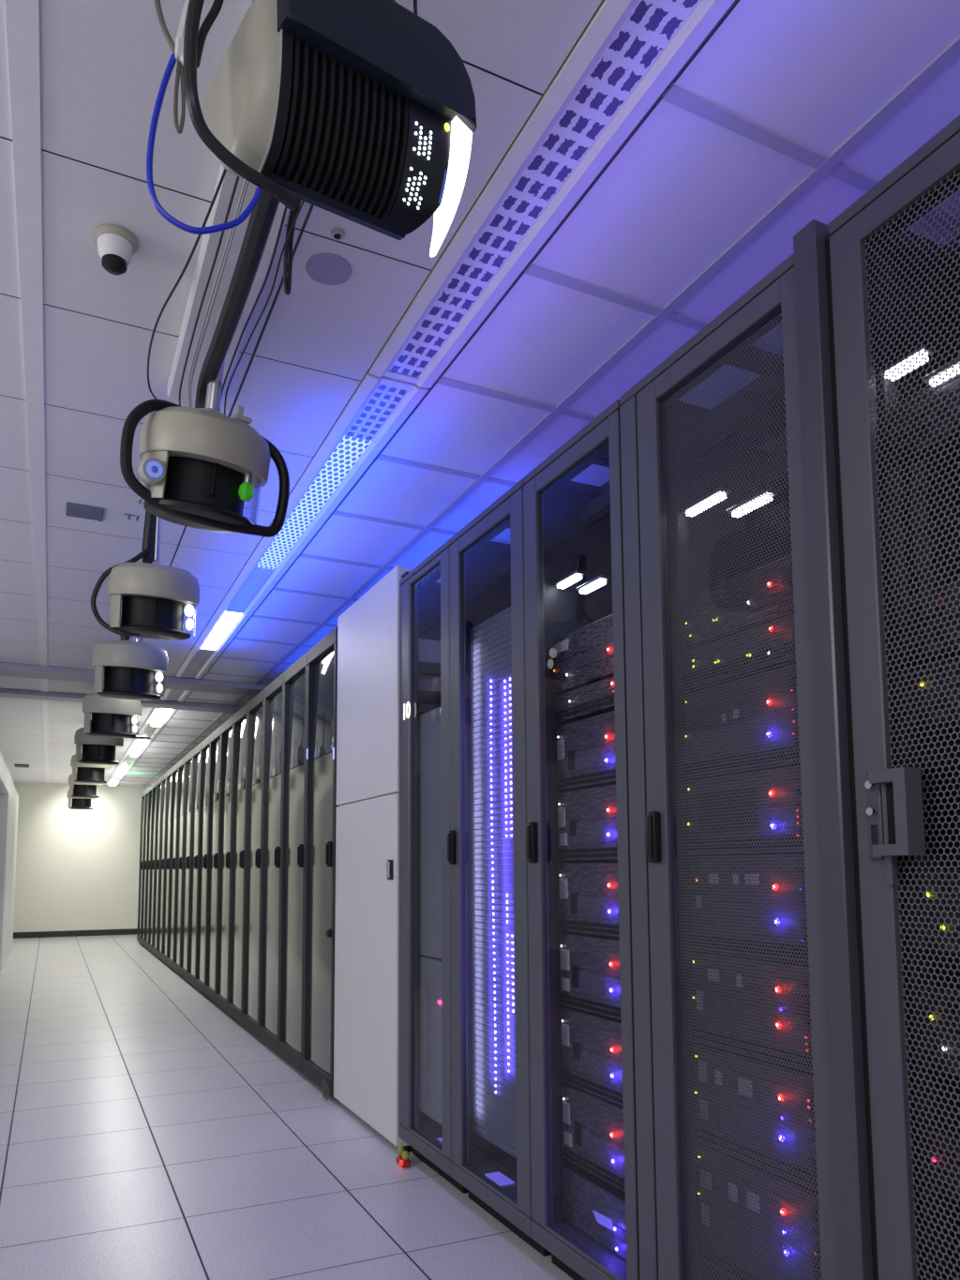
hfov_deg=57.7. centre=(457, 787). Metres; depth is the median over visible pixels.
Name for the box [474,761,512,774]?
server
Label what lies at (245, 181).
cable
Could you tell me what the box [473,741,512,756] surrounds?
server
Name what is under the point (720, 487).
light
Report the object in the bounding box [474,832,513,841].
server
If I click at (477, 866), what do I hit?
server
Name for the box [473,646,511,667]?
server
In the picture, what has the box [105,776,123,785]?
ceiling light
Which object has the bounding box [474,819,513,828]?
server
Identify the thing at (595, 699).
server
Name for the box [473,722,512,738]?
server
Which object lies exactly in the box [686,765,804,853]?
server
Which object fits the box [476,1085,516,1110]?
server
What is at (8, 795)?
wall
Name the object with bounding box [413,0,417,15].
cable
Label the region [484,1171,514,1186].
floor light
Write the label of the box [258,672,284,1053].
tall cabinet
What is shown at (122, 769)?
ceiling light
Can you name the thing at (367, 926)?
tall cabinet
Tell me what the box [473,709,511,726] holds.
server
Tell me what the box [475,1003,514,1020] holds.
server
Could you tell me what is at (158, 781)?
tall cabinet
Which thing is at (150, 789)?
tall cabinet
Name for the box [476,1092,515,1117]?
server
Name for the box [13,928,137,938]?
baseboard
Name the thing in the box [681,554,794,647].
server
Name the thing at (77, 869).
wall
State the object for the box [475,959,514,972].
server
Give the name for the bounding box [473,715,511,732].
server
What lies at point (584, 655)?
server
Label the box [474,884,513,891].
server
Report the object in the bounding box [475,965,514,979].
server
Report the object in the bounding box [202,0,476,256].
projector
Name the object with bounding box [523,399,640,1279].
rack
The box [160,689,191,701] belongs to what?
recessed light
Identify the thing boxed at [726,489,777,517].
light
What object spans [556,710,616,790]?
server
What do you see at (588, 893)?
server
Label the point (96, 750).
ceiling device
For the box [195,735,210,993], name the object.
tall cabinet
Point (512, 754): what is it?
server
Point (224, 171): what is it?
cable
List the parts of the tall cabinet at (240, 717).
rail, door, rail, glass pane, handle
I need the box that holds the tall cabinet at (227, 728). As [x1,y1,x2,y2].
[215,715,233,1012]
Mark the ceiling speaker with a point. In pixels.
(324, 268)
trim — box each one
[0,662,268,695]
[0,688,242,713]
[5,0,48,783]
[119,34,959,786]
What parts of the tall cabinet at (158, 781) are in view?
rail, door, rail, glass pane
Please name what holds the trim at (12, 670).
attached to the wall at (8, 795)
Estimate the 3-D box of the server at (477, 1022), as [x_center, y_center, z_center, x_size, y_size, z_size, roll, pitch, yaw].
[0.400,0.895,3.212,0.512,0.019,0.490,2,-6,-25]
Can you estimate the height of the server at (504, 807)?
0.019 m
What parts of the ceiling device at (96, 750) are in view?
plate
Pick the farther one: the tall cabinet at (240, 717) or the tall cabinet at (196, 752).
the tall cabinet at (196, 752)
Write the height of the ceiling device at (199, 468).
0.662 m
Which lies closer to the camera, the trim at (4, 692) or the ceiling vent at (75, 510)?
the ceiling vent at (75, 510)
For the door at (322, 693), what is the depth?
4.99 m
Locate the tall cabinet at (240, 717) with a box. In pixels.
[227,703,247,1023]
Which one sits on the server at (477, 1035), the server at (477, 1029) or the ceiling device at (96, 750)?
the server at (477, 1029)
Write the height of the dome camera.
0.091 m
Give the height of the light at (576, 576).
0.022 m
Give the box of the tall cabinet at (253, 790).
[241,689,264,1037]
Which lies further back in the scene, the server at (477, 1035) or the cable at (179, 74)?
the server at (477, 1035)
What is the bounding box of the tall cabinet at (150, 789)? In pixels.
[144,783,152,948]
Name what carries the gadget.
on the floor
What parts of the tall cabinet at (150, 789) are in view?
door, rail, glass pane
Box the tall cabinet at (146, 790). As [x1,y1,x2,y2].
[140,786,149,946]
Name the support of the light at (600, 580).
attached to the rack at (569, 526)
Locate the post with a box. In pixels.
[793,219,873,1279]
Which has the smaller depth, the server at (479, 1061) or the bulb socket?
the bulb socket
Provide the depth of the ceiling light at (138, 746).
11.36 m
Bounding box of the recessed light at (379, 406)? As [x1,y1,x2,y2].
[174,371,428,678]
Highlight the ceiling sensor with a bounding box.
[331,227,345,240]
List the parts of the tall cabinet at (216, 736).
rail, door, rail, handle, glass pane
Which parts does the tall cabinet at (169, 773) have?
rail, door, handle, glass pane, rail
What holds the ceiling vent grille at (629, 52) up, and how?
in the ceiling
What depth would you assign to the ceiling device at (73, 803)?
13.41 m
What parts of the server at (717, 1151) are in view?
label plate, label plate, label plate, label plate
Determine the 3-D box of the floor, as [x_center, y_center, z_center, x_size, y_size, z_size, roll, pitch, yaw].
[-3.858,1.873,6.383,6.900,0.060,21.100,2,-6,-25]
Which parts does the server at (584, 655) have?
label plate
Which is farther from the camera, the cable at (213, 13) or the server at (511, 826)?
the server at (511, 826)
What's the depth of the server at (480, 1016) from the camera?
3.18 m
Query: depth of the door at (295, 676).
5.55 m
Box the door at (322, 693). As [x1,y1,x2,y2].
[302,627,339,1101]
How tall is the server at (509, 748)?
0.019 m
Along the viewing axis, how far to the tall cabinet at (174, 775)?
11.05 m
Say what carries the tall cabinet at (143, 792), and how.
on the floor
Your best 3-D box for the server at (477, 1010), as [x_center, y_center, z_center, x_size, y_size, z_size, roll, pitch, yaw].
[0.400,0.848,3.216,0.512,0.019,0.490,2,-6,-25]
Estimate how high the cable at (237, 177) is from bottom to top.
0.124 m
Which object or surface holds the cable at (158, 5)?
hanging from the ceiling
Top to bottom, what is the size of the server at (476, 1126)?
0.019 m
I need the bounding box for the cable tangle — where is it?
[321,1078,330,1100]
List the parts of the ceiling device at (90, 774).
plate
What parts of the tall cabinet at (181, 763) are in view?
rail, door, handle, rail, glass pane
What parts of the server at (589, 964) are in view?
label plate, label plate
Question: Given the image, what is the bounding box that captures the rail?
[166,163,289,403]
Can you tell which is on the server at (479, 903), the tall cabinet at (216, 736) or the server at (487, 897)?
the server at (487, 897)
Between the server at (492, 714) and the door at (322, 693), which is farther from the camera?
the door at (322, 693)
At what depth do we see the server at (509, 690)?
3.30 m
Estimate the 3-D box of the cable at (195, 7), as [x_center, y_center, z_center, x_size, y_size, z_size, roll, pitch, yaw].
[-0.326,-1.212,1.330,0.030,0.609,0.190,-5,-7,43]
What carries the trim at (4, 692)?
attached to the wall at (8, 795)
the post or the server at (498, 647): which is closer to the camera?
the post
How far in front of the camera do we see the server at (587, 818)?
2.69 m
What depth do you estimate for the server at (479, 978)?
3.20 m
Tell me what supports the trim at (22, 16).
attached to the ceiling
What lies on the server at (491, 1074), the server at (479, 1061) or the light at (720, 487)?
the server at (479, 1061)
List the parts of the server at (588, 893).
label plate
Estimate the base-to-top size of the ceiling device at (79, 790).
0.696 m
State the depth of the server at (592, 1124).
2.60 m
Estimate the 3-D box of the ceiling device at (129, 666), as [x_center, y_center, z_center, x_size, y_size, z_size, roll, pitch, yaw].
[-1.858,-0.830,4.965,0.406,0.683,0.407,0,-5,1]
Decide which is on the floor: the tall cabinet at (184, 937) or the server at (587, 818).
the tall cabinet at (184, 937)
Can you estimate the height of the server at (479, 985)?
0.019 m
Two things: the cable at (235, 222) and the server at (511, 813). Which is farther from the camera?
the server at (511, 813)
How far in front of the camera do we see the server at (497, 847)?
3.26 m
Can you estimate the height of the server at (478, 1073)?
0.019 m
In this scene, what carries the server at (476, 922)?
on the server at (477, 928)
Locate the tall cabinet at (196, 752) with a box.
[186,743,200,986]
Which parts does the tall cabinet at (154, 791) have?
door, glass pane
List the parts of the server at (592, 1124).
label plate, label plate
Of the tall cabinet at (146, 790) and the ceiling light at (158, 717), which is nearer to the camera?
the ceiling light at (158, 717)
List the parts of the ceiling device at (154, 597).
plate, white bulb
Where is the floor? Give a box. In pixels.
[0,933,573,1279]
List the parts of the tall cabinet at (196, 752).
rail, door, handle, rail, glass pane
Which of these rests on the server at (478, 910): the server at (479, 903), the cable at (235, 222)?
the server at (479, 903)
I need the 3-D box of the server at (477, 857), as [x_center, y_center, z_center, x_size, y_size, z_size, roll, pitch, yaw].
[0.397,0.258,3.272,0.512,0.019,0.490,2,-6,-25]
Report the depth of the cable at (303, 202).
2.03 m
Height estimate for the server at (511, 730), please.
0.019 m
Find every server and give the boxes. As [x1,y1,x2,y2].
[473,614,511,638]
[473,620,511,644]
[473,627,511,649]
[473,633,511,656]
[473,639,511,662]
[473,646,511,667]
[473,651,511,673]
[473,659,511,678]
[473,664,511,684]
[473,670,511,691]
[473,677,511,696]
[473,683,511,702]
[473,690,511,708]
[473,696,511,714]
[473,703,511,721]
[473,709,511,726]
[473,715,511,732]
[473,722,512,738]
[473,729,512,744]
[473,735,512,751]
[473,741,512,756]
[473,748,511,762]
[473,753,512,767]
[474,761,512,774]
[474,767,512,780]
[474,773,512,786]
[474,787,512,798]
[474,794,512,804]
[474,800,511,811]
[474,807,511,816]
[474,813,513,823]
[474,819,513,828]
[474,826,513,835]
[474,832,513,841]
[474,839,513,846]
[474,846,513,853]
[474,853,513,858]
[474,859,513,865]
[474,866,513,871]
[474,878,513,885]
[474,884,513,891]
[474,890,513,898]
[474,897,512,904]
[474,903,514,911]
[474,909,514,918]
[474,915,514,924]
[475,780,512,792]
[475,873,513,878]
[475,921,514,932]
[475,928,513,938]
[475,933,514,945]
[475,940,514,952]
[475,947,514,959]
[475,953,514,965]
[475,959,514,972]
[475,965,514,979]
[475,971,514,986]
[475,978,514,993]
[475,984,515,999]
[475,990,515,1006]
[475,996,515,1013]
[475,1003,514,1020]
[475,1009,514,1027]
[475,1016,515,1034]
[475,1022,515,1041]
[475,1028,515,1048]
[475,1035,515,1055]
[475,1041,515,1062]
[475,1048,515,1069]
[475,1054,515,1076]
[475,1060,515,1083]
[475,1068,516,1089]
[476,1072,516,1098]
[476,1079,516,1103]
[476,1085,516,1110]
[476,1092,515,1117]
[476,1099,516,1125]
[476,1106,516,1131]
[476,1112,516,1139]
[476,1118,516,1145]
[476,1126,516,1153]
[553,614,614,692]
[555,676,615,722]
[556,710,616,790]
[557,783,617,860]
[557,862,619,936]
[558,933,621,1020]
[559,1007,623,1105]
[560,1084,625,1191]
[562,1166,626,1260]
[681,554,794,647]
[682,615,796,689]
[684,662,800,777]
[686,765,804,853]
[689,855,808,962]
[692,951,813,1071]
[693,1045,817,1189]
[697,1144,821,1279]
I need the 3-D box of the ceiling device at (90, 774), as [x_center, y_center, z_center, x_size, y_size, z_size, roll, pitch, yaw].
[-4.016,-0.384,9.568,0.415,0.696,0.418,1,-6,-17]
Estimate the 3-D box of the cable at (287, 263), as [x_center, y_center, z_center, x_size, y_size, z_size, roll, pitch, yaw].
[-0.338,-1.259,1.849,0.022,0.325,0.208,2,-6,-25]
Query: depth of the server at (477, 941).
3.21 m
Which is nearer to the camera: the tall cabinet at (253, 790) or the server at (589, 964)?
the server at (589, 964)
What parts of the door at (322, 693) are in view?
rail, door, rail, glass pane, handle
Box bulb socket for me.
[242,472,252,483]
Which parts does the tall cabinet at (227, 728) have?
rail, door, rail, handle, glass pane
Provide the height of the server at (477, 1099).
0.019 m
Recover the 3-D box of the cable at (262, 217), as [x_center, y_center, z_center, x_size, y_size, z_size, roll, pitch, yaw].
[-0.519,-1.150,2.084,0.058,0.175,1.107,2,-6,-25]
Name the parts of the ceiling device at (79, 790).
plate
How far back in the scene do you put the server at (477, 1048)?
3.18 m
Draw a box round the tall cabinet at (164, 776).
[156,771,166,959]
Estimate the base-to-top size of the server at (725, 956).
0.223 m
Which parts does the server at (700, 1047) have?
label plate, label plate, label plate, label plate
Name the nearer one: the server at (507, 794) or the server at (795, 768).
the server at (795, 768)
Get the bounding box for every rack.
[398,539,468,1193]
[447,478,551,1256]
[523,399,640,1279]
[619,253,838,1279]
[825,114,959,1279]
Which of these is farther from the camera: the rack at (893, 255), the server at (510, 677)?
the server at (510, 677)
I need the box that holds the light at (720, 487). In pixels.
[681,486,731,516]
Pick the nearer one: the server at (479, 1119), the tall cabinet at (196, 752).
the server at (479, 1119)
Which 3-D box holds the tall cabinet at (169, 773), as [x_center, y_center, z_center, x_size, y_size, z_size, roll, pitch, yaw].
[-3.374,1.052,11.681,1.060,2.560,0.598,2,-6,-25]
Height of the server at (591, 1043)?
0.230 m
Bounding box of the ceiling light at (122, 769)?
[110,759,137,777]
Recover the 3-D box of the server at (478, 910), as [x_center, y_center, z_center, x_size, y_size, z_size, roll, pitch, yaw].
[0.398,0.470,3.252,0.512,0.019,0.490,2,-6,-25]
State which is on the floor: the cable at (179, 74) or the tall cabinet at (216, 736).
the tall cabinet at (216, 736)
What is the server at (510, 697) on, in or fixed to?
on the server at (492, 714)
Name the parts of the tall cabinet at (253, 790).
rail, door, rail, glass pane, handle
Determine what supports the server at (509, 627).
on the server at (510, 634)
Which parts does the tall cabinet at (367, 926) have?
door, door, handle, lock plate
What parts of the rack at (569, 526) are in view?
handle, header rail, rail, roof plate, panel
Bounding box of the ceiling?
[0,0,959,786]
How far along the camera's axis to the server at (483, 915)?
3.23 m
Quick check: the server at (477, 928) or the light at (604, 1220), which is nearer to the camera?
the light at (604, 1220)
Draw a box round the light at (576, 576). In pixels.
[554,570,585,588]
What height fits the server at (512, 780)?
0.019 m
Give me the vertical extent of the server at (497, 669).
0.019 m
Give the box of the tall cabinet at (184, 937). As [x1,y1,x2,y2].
[180,750,192,979]
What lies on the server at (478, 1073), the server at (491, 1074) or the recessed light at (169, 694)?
the server at (491, 1074)
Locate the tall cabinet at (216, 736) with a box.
[204,725,221,1003]
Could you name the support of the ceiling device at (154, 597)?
hanging from the ceiling
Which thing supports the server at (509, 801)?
on the server at (504, 807)
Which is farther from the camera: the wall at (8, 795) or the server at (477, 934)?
the wall at (8, 795)
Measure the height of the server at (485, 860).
0.019 m
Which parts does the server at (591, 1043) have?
label plate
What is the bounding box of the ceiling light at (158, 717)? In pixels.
[138,707,176,734]
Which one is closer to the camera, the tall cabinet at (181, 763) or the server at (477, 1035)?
the server at (477, 1035)
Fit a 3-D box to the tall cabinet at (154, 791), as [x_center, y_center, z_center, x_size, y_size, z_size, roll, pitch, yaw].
[-4.133,1.208,13.305,1.060,2.560,0.598,2,-6,-25]
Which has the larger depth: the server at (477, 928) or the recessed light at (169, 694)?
the recessed light at (169, 694)
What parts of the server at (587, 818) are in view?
label plate, label plate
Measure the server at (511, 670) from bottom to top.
0.019 m
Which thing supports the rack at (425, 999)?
on the floor
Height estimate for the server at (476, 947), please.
0.019 m
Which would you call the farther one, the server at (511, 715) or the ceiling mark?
the ceiling mark
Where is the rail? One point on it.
(208, 247)
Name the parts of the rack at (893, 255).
latch plate, header rail, pull handle, panel, glass pane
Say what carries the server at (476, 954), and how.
on the server at (481, 959)
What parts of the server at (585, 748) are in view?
label plate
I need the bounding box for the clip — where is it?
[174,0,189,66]
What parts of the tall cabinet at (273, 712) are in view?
rail, door, rail, glass pane, handle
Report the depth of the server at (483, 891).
3.25 m
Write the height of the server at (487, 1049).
0.019 m
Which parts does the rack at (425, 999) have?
corner post, header rail, rail, pale plate, roof plate, panel, door, panel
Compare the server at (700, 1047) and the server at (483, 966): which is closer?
the server at (700, 1047)
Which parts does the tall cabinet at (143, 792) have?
door, glass pane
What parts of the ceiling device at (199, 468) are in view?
plate, loop handle, green bulb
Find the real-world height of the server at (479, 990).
0.019 m
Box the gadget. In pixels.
[395,1144,410,1167]
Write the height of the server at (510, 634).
0.019 m
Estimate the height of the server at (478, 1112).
0.019 m
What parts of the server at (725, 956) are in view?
label plate, label plate, label plate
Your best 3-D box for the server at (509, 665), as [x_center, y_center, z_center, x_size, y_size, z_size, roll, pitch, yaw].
[0.395,-0.427,3.337,0.510,0.019,0.490,2,-6,-25]
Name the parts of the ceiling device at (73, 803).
plate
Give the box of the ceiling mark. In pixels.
[123,513,138,520]
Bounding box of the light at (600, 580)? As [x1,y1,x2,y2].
[575,574,609,594]
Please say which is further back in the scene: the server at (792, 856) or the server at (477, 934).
the server at (477, 934)
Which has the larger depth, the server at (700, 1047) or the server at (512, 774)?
the server at (512, 774)
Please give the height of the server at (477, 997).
0.019 m
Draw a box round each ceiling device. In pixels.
[66,789,95,809]
[68,772,102,798]
[70,720,111,783]
[74,727,123,765]
[82,692,150,738]
[90,510,199,640]
[91,616,167,700]
[120,306,289,537]
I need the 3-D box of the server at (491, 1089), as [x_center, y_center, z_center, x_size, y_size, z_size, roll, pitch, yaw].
[0.401,1.107,3.192,0.512,0.019,0.490,2,-6,-25]
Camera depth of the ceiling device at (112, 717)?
6.22 m
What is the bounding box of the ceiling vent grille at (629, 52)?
[369,0,735,388]
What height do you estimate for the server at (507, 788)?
0.019 m
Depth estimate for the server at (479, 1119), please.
3.15 m
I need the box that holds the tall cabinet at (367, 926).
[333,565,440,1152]
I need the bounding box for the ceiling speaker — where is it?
[305,253,351,285]
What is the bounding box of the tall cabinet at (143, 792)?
[136,790,145,943]
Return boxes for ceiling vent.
[14,764,29,767]
[65,502,104,521]
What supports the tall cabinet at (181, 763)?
on the floor
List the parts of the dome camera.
mount plate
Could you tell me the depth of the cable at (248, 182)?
2.17 m
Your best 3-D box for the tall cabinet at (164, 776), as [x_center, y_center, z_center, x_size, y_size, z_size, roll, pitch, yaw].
[-3.627,1.104,12.222,1.060,2.560,0.598,2,-6,-25]
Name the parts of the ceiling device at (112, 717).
plate, white bulb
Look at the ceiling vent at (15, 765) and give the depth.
13.44 m
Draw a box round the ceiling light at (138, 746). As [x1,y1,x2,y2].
[121,732,157,760]
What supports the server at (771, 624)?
on the server at (787, 669)
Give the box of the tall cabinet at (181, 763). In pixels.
[172,756,184,974]
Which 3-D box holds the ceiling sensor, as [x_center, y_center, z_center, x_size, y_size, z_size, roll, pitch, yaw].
[-0.310,-1.427,2.252,0.036,0.011,0.036,2,-6,-25]
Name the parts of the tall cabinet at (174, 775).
rail, door, handle, rail, glass pane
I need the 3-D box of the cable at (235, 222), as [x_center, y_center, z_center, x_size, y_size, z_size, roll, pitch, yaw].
[-0.376,-0.949,1.302,0.167,0.270,0.016,2,-6,-25]
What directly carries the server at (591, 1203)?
in the rack at (569, 526)
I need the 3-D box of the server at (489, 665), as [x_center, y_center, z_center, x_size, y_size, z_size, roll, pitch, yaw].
[0.395,-0.474,3.341,0.510,0.019,0.490,2,-6,-25]
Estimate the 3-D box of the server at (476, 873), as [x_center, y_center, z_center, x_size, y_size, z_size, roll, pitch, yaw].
[0.398,0.328,3.265,0.512,0.019,0.490,2,-6,-25]
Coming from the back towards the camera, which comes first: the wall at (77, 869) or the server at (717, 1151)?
the wall at (77, 869)
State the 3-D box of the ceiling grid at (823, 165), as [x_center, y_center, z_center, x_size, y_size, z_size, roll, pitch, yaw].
[-1.480,-0.915,7.705,1.474,0.012,21.000,2,-6,-25]
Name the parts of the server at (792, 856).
label plate, label plate, label plate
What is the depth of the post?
1.71 m
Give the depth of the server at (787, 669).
2.09 m
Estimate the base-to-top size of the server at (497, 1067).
0.019 m
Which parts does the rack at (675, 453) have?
handle, mounting rail, header rail, roof plate, panel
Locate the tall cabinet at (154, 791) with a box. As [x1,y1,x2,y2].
[148,781,156,951]
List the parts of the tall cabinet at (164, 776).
rail, door, handle, rail, glass pane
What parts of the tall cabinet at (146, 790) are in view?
door, glass pane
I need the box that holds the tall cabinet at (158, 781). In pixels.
[151,776,161,955]
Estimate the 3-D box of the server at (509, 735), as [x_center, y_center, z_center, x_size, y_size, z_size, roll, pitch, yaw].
[0.395,-0.167,3.312,0.512,0.019,0.490,2,-6,-25]
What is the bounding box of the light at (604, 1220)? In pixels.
[592,1210,615,1231]
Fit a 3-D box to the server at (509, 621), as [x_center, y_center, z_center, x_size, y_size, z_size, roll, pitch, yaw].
[0.394,-0.592,3.352,0.510,0.019,0.490,2,-6,-25]
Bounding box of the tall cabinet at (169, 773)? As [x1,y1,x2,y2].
[161,767,172,963]
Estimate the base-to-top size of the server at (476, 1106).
0.019 m
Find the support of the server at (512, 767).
on the server at (512, 774)
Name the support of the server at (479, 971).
on the server at (479, 978)
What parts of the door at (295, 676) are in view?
rail, door, rail, glass pane, handle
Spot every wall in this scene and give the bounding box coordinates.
[0,747,18,971]
[13,782,148,935]
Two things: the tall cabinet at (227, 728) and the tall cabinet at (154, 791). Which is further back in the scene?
the tall cabinet at (154, 791)
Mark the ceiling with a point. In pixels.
(683, 187)
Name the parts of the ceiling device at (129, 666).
plate, white bulb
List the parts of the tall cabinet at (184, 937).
rail, door, handle, rail, glass pane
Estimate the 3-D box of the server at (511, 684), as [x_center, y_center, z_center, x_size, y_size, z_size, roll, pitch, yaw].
[0.395,-0.356,3.329,0.512,0.019,0.490,2,-6,-25]
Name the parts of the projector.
trim, display panel, light panel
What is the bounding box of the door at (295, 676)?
[278,651,307,1072]
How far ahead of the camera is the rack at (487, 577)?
3.23 m
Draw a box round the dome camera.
[91,224,137,275]
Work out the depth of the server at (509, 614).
3.33 m
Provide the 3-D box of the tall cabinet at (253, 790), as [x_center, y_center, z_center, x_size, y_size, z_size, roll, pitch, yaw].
[-1.097,0.585,6.807,1.060,2.560,0.598,2,-6,-25]
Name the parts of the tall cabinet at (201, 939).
rail, door, rail, handle, glass pane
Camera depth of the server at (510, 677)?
3.31 m
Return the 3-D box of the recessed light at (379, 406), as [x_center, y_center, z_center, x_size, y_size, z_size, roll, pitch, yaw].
[-1.245,-1.158,5.177,0.218,0.034,4.965,2,-6,-25]
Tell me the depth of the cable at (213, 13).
1.28 m
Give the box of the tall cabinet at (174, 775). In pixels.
[166,762,178,969]
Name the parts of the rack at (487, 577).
handle, header rail, panel, roof plate, rail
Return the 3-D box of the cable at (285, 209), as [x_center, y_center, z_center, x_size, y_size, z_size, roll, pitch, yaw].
[-0.468,-1.154,2.061,0.007,0.116,1.117,2,-6,-25]
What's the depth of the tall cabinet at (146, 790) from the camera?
14.33 m
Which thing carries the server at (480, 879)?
on the server at (498, 884)
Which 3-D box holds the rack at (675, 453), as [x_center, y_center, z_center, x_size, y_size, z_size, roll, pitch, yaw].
[1.064,0.158,2.248,1.090,2.538,0.654,2,-6,-25]
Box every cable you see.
[146,53,261,234]
[147,168,226,399]
[153,0,175,53]
[173,61,185,134]
[179,176,239,405]
[183,0,298,210]
[187,179,247,406]
[189,180,249,407]
[195,187,279,408]
[196,0,224,67]
[218,206,287,411]
[224,200,304,415]
[283,197,301,294]
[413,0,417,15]

